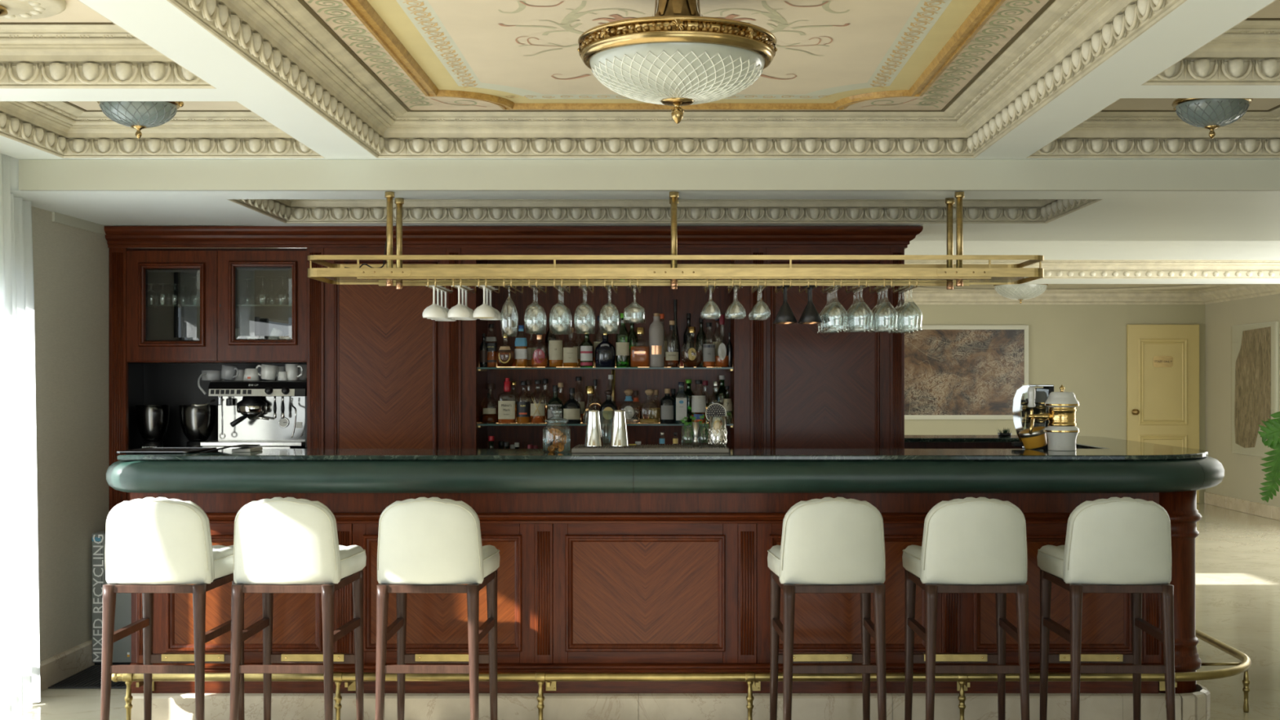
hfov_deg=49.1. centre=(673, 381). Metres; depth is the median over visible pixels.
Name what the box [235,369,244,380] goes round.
cup
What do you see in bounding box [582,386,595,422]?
bottle
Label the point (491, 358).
bottle
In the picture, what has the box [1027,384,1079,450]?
tower
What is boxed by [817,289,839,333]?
glass
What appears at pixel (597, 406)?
bottle
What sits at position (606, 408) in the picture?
bottle
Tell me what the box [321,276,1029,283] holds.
glass shelf
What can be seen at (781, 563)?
seat cushion
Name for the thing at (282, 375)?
cup
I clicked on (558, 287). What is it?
wine glass
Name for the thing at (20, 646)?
curtain
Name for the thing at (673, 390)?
bottle
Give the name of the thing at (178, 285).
glass
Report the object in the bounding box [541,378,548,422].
bottle
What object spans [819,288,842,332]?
glass
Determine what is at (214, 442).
drip tray
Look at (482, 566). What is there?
seat cushion
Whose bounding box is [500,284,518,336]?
wine glass
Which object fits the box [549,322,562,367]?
bottle
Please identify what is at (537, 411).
bottle
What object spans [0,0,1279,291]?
ceiling
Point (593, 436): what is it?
tin
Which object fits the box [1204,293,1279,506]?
wall
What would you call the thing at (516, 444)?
bottle
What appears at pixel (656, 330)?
bottle
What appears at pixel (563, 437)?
slice
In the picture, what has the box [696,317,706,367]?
bottle
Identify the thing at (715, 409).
strainer
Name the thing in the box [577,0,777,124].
ceiling lamp
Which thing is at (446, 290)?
goblet
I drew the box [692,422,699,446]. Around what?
jigger
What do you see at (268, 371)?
cup
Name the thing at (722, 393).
bottle
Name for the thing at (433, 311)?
goblet
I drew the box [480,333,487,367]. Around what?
bottle
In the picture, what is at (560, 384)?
bottle
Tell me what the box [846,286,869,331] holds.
glass
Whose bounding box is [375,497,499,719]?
bar stool
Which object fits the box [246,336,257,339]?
cup
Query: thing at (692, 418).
sprig
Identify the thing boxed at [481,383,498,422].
bottle
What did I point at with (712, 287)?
cocktail glass
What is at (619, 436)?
tin
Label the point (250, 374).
cup
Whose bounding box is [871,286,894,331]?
glass
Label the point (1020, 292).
ceiling lamp
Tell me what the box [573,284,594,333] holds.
wine glass
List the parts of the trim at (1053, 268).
bead moulding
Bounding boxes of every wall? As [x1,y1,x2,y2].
[31,206,109,662]
[904,304,1204,503]
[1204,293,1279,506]
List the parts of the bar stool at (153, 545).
leg, leg, backrest, seat frame, brass plate, leg, leg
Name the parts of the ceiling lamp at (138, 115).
lamp shade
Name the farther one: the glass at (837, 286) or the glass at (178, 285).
the glass at (178, 285)
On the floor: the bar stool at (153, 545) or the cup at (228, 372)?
the bar stool at (153, 545)
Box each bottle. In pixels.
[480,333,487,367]
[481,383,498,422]
[484,324,497,367]
[488,435,494,448]
[495,332,515,366]
[497,377,515,422]
[498,441,503,448]
[503,441,509,448]
[511,381,516,422]
[514,442,519,448]
[515,324,527,367]
[516,381,530,422]
[525,379,531,384]
[527,328,537,367]
[527,444,533,448]
[530,379,545,422]
[531,330,546,367]
[533,444,537,448]
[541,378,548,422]
[545,317,556,367]
[546,385,563,423]
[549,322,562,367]
[558,382,563,386]
[563,328,577,367]
[563,387,581,423]
[573,324,581,367]
[575,376,585,422]
[579,330,593,367]
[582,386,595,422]
[589,379,601,410]
[593,315,602,367]
[595,328,615,367]
[600,390,617,423]
[608,374,615,403]
[615,313,629,367]
[623,389,638,422]
[628,318,638,367]
[631,327,648,367]
[632,391,643,422]
[640,389,658,422]
[648,313,664,367]
[648,390,659,422]
[659,314,666,367]
[659,388,674,423]
[659,432,664,444]
[665,320,678,367]
[670,299,679,367]
[670,388,677,422]
[672,432,678,444]
[675,382,687,422]
[681,326,702,367]
[682,379,695,422]
[683,313,693,367]
[691,379,706,422]
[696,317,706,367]
[698,380,708,422]
[702,322,715,367]
[708,381,723,405]
[712,315,722,367]
[715,314,728,367]
[715,375,728,402]
[723,386,732,422]
[727,332,732,367]
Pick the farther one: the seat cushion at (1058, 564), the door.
the door
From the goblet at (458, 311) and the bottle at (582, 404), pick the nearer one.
the goblet at (458, 311)
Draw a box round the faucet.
[1028,408,1051,434]
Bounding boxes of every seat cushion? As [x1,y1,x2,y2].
[106,545,233,583]
[234,545,366,583]
[378,545,499,583]
[767,545,883,583]
[902,544,1025,583]
[1036,544,1170,583]
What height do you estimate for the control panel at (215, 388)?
0.080 m
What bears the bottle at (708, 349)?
on the bar cabinet
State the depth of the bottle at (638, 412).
7.41 m
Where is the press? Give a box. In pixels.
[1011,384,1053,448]
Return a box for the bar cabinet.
[104,226,923,511]
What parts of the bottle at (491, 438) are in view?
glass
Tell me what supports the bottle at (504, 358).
on the bar cabinet
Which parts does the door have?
knob, panel moulding, panel moulding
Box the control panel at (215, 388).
[207,380,306,395]
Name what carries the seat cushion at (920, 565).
on the bar stool at (970, 544)
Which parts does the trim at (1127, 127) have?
bead moulding, painted panel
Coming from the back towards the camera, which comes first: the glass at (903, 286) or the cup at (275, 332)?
the cup at (275, 332)
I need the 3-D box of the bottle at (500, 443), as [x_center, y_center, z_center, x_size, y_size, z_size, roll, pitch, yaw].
[-0.911,0.442,7.385,0.070,0.250,0.070,0,0,0]
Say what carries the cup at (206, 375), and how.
on the pitcher
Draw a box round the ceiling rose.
[0,0,66,19]
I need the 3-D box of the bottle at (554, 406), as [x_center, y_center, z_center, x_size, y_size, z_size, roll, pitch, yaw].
[-0.620,0.120,7.310,0.090,0.199,0.091,0,0,0]
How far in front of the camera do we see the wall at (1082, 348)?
16.26 m
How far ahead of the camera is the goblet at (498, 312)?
5.99 m
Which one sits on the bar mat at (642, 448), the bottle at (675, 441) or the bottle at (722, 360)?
the bottle at (675, 441)
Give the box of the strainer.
[705,403,726,420]
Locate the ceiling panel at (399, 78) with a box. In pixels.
[166,0,1186,158]
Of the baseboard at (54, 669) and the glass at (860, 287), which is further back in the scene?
the baseboard at (54, 669)
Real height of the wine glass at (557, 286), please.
0.198 m
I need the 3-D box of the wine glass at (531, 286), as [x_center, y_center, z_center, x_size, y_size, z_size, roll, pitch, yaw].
[-0.579,-0.300,5.800,0.083,0.198,0.083,0,0,0]
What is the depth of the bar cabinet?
7.21 m
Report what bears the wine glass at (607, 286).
hanging from the glass rack
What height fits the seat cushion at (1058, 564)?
0.099 m
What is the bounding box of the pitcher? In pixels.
[197,370,222,394]
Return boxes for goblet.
[422,284,445,318]
[426,286,448,319]
[431,288,452,319]
[435,289,456,321]
[447,284,471,318]
[452,286,473,319]
[455,288,476,319]
[472,284,495,318]
[476,286,498,319]
[480,288,500,319]
[773,286,795,324]
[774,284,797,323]
[797,286,819,324]
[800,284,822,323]
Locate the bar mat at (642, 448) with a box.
[571,444,728,453]
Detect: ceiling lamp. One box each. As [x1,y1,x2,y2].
[97,101,183,138]
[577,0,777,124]
[993,284,1048,303]
[1171,97,1253,138]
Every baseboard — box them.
[40,639,94,692]
[1204,492,1279,520]
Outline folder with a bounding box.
[199,444,262,453]
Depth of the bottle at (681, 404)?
7.27 m
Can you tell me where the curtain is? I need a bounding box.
[0,153,40,719]
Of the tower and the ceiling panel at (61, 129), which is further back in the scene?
the tower
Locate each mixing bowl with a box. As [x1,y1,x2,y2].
[135,404,169,448]
[178,404,216,447]
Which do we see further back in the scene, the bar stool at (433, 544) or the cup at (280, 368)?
the cup at (280, 368)
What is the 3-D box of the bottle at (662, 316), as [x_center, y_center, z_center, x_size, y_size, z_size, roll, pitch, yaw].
[-0.064,-0.215,7.440,0.060,0.285,0.061,0,0,0]
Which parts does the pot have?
pot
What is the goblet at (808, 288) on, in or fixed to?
hanging from the glass rack
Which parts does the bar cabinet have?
door, door, glazing moulding, door, glazing moulding, panel moulding, veneer panel, cornice, head rail, niche panel, support rod, veneer panel, panel moulding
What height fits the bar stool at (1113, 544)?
0.992 m
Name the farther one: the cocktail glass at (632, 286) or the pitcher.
the pitcher
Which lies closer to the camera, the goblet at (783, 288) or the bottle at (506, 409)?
the goblet at (783, 288)
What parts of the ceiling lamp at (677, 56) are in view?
lamp shade, crown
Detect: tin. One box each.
[583,409,603,447]
[609,409,629,447]
[1018,426,1047,448]
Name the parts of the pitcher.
handle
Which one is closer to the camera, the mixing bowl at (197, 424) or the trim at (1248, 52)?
the trim at (1248, 52)
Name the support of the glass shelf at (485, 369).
attached to the bar cabinet
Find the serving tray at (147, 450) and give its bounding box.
[116,447,217,453]
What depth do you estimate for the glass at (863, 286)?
5.79 m
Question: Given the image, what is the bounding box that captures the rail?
[111,628,1251,719]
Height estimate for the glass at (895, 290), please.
0.188 m
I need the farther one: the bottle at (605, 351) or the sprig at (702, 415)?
the bottle at (605, 351)
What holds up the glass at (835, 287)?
hanging from the glass rack
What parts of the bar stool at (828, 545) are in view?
leg, leg, brass plate, seat frame, backrest, leg, leg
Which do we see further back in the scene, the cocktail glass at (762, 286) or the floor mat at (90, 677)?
the floor mat at (90, 677)
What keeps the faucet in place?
on the tower
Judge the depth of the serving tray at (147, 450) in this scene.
5.97 m
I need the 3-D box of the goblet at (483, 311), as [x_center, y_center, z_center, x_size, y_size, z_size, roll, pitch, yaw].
[-0.786,-0.331,5.800,0.095,0.136,0.095,0,0,0]
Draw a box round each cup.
[200,370,222,380]
[220,364,238,380]
[235,328,240,339]
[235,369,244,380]
[243,368,259,380]
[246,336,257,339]
[255,364,278,380]
[257,366,267,380]
[267,327,283,339]
[267,337,278,339]
[275,366,284,380]
[277,371,287,380]
[284,364,302,380]
[297,364,306,380]
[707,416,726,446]
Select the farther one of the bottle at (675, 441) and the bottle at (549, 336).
the bottle at (549, 336)
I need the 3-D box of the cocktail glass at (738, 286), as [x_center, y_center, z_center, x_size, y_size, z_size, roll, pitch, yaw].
[0.257,-0.331,5.800,0.083,0.136,0.083,0,0,-9]
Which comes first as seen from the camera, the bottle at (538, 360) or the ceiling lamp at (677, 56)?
the ceiling lamp at (677, 56)
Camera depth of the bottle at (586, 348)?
7.28 m
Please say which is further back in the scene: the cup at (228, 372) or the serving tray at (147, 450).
the cup at (228, 372)
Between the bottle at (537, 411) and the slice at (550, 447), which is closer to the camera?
the slice at (550, 447)
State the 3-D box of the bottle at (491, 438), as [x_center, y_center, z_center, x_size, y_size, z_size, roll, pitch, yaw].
[-0.953,0.426,7.300,0.076,0.282,0.076,0,0,0]
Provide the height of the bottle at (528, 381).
0.227 m
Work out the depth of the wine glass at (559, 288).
5.99 m
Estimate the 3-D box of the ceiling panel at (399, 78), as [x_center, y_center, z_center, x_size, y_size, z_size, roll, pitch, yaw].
[0.007,-1.002,3.750,2.464,0.164,4.040,0,0,0]
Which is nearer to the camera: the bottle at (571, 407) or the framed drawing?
the bottle at (571, 407)
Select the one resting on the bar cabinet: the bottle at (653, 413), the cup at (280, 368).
the bottle at (653, 413)
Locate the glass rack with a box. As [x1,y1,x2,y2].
[307,191,1044,293]
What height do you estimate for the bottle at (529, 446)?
0.236 m
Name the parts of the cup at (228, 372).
handle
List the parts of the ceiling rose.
gilt stem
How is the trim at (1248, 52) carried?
attached to the ceiling
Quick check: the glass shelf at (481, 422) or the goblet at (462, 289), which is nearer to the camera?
the goblet at (462, 289)
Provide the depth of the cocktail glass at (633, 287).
5.89 m
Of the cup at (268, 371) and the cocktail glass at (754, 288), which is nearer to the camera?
the cocktail glass at (754, 288)
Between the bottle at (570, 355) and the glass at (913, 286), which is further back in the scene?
the bottle at (570, 355)
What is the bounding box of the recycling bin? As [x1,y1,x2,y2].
[92,529,131,665]
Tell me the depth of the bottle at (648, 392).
7.29 m
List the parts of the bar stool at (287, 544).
leg, leg, backrest, seat frame, brass plate, leg, leg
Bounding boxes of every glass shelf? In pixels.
[145,304,292,310]
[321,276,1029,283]
[480,422,732,423]
[484,368,728,369]
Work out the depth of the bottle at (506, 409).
7.28 m
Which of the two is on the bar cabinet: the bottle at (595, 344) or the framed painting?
the bottle at (595, 344)
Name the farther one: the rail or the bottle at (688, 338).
the bottle at (688, 338)
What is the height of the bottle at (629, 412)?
0.178 m
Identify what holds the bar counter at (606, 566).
on the floor
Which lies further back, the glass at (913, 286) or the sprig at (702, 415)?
the sprig at (702, 415)
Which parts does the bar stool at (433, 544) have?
leg, leg, backrest, seat frame, brass plate, leg, leg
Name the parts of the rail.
post, post, post, rail, post, post, post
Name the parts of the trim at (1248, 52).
bead moulding, painted panel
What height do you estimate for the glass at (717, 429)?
0.128 m
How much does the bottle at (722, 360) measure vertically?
0.276 m
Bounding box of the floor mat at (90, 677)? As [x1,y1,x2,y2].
[48,665,126,688]
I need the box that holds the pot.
[997,427,1012,435]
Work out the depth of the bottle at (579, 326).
7.41 m
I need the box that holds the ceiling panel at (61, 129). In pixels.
[0,101,324,158]
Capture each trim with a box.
[0,0,216,88]
[226,199,1102,223]
[904,259,1279,278]
[904,284,1279,304]
[1026,97,1279,158]
[1142,0,1279,84]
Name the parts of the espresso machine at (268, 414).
spare lever, handle, spout, steam knob, steam knob, rating plate, panel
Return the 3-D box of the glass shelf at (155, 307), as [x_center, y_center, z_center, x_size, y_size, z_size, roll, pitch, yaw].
[-2.350,-0.394,7.455,0.928,0.008,0.390,0,0,0]
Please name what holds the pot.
on the countertop at (1094, 448)
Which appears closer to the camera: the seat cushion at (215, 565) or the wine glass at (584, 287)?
the seat cushion at (215, 565)
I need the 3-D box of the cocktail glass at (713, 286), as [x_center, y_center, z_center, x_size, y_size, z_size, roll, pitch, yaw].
[0.153,-0.331,5.800,0.083,0.136,0.083,0,0,0]
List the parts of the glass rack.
gallery post, splice plate, gallery post, splice plate, rail, gallery post, splice plate, gallery post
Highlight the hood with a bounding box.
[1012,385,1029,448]
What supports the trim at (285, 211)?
attached to the ceiling
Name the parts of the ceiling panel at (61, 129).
bead moulding, painted panel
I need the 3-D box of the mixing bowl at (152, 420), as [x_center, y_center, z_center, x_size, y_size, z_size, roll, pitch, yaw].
[-2.759,0.246,7.410,0.173,0.240,0.173,0,0,0]
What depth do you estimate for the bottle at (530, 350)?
7.41 m
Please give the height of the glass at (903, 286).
0.188 m
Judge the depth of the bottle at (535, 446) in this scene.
7.46 m
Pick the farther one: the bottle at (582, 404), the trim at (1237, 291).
the trim at (1237, 291)
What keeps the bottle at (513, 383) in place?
on the bar cabinet
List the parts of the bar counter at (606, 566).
rail, panel moulding, veneer panel, rail, veneer panel, rail, rail, panel moulding, cornice moulding, moulding, board, veneer panel, panel moulding, rail, rail, panel moulding, rail, veneer panel, rail, rail, veneer panel, rail, panel moulding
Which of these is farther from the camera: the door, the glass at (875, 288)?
the door
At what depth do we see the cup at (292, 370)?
7.33 m
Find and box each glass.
[176,284,190,304]
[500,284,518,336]
[524,284,544,333]
[526,286,546,333]
[549,284,569,333]
[551,286,570,333]
[553,288,572,334]
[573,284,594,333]
[576,286,595,333]
[599,284,619,333]
[600,286,620,333]
[622,284,645,322]
[623,286,645,323]
[700,286,719,319]
[701,284,720,318]
[724,286,744,319]
[726,284,746,318]
[748,288,768,319]
[750,286,769,319]
[751,284,770,318]
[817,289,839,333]
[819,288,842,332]
[822,286,844,331]
[824,284,848,330]
[843,288,866,332]
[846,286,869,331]
[849,284,873,330]
[867,288,890,332]
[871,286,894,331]
[874,284,897,330]
[888,289,911,333]
[891,288,914,332]
[895,286,918,331]
[899,284,922,330]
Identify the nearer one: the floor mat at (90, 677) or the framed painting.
the floor mat at (90, 677)
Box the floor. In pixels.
[18,503,1279,719]
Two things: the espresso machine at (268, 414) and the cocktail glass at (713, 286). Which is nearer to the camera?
the cocktail glass at (713, 286)
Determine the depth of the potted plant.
6.85 m
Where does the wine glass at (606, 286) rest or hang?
hanging from the glass rack
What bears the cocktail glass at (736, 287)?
hanging from the glass rack
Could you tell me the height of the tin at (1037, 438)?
0.101 m
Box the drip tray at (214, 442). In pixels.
[200,440,305,446]
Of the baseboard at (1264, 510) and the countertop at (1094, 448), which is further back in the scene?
the baseboard at (1264, 510)
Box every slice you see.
[547,445,555,452]
[548,433,555,439]
[549,427,555,434]
[558,442,564,448]
[558,445,564,452]
[560,435,567,441]
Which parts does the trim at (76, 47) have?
painted panel, bead moulding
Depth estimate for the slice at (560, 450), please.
5.94 m
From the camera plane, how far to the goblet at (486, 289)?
5.89 m
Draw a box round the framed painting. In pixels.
[904,324,1028,419]
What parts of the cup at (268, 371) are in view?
handle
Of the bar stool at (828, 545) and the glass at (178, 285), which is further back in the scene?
the glass at (178, 285)
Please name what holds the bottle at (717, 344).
on the bar cabinet
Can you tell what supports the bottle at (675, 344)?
on the bar cabinet
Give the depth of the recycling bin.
6.95 m
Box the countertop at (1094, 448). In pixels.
[117,435,1208,460]
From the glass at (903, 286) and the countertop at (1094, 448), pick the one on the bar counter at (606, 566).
the countertop at (1094, 448)
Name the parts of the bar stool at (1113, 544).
leg, leg, brass plate, seat frame, backrest, leg, leg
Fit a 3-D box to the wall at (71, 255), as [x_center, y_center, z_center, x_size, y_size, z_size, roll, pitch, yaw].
[-2.974,0.087,6.680,0.152,2.660,19.160,0,0,0]
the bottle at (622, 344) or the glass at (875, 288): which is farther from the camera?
the bottle at (622, 344)
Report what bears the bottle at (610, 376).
on the bar cabinet
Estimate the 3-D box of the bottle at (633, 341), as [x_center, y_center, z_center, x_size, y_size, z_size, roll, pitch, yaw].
[-0.223,-0.203,7.440,0.064,0.260,0.064,0,0,0]
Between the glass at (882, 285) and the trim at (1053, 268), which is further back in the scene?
the trim at (1053, 268)
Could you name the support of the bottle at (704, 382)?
on the bar cabinet
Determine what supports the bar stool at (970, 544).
on the floor
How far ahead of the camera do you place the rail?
5.68 m
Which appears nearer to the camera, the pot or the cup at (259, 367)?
the cup at (259, 367)
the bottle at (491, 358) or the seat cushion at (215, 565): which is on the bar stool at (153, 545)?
the seat cushion at (215, 565)
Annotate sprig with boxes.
[680,415,696,443]
[698,414,708,442]
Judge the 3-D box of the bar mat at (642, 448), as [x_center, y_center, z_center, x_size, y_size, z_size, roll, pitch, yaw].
[-0.099,0.290,6.040,0.661,0.023,0.320,0,0,0]
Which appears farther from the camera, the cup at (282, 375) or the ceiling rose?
the cup at (282, 375)
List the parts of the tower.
tap handle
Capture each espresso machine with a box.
[191,380,306,448]
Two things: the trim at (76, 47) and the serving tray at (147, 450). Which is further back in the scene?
the serving tray at (147, 450)
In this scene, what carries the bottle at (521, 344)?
on the bar cabinet
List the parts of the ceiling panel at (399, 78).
gilded frame, painted panel, bead moulding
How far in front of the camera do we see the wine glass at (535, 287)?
5.89 m
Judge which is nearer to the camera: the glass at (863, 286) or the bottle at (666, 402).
the glass at (863, 286)
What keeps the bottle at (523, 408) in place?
on the bar cabinet
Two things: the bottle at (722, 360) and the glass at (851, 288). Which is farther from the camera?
the bottle at (722, 360)
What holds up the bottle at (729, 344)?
on the bar cabinet
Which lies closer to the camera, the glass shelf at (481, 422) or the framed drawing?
the glass shelf at (481, 422)
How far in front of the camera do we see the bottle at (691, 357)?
7.29 m
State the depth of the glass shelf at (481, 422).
7.36 m
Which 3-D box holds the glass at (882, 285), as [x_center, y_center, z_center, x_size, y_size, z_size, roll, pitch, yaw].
[0.879,-0.305,5.800,0.097,0.188,0.097,0,0,-23]
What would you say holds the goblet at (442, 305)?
hanging from the glass rack
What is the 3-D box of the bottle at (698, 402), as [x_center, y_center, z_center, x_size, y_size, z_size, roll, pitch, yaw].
[0.129,0.106,7.310,0.080,0.227,0.081,0,0,0]
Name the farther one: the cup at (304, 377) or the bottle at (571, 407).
the cup at (304, 377)
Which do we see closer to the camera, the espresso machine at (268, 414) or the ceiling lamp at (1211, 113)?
the ceiling lamp at (1211, 113)
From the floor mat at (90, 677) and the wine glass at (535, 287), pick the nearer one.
the wine glass at (535, 287)
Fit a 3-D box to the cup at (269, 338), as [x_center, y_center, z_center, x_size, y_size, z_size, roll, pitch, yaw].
[-2.083,-0.171,7.330,0.081,0.119,0.052,0,0,0]
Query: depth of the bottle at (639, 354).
7.27 m
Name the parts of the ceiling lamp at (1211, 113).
lamp shade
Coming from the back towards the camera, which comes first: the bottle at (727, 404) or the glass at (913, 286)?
the bottle at (727, 404)
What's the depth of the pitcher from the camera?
7.35 m
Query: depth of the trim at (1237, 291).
16.17 m
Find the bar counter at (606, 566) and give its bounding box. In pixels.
[106,441,1224,719]
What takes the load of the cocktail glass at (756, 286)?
hanging from the glass rack
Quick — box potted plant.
[1257,411,1279,502]
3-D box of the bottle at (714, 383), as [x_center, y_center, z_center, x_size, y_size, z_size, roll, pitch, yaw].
[0.219,0.110,7.310,0.080,0.220,0.080,0,0,0]
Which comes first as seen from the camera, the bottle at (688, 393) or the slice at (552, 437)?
the slice at (552, 437)
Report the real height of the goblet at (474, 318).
0.136 m
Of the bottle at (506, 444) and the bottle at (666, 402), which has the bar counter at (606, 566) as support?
the bottle at (506, 444)
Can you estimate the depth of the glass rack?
5.74 m
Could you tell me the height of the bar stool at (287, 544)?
0.992 m
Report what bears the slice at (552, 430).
in the glass jar
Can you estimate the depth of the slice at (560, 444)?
5.94 m
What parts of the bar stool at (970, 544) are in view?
leg, leg, brass plate, seat frame, backrest, leg, leg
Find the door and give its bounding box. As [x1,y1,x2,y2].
[1126,324,1199,502]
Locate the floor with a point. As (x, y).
(1237, 553)
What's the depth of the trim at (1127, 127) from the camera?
5.73 m
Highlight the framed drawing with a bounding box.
[1231,320,1279,457]
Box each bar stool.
[100,497,244,719]
[229,497,366,719]
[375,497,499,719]
[767,497,886,719]
[902,497,1029,719]
[1036,497,1175,719]
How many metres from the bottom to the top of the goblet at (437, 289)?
0.136 m
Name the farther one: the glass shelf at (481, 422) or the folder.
the glass shelf at (481, 422)
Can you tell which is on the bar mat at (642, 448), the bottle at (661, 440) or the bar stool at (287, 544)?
the bottle at (661, 440)
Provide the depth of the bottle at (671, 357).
7.28 m
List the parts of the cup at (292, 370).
handle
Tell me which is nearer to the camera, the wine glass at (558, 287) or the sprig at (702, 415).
the wine glass at (558, 287)
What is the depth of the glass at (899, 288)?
5.99 m
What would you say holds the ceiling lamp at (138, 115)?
attached to the ceiling panel at (61, 129)
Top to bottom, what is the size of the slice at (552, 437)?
0.026 m
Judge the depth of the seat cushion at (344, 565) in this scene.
5.17 m

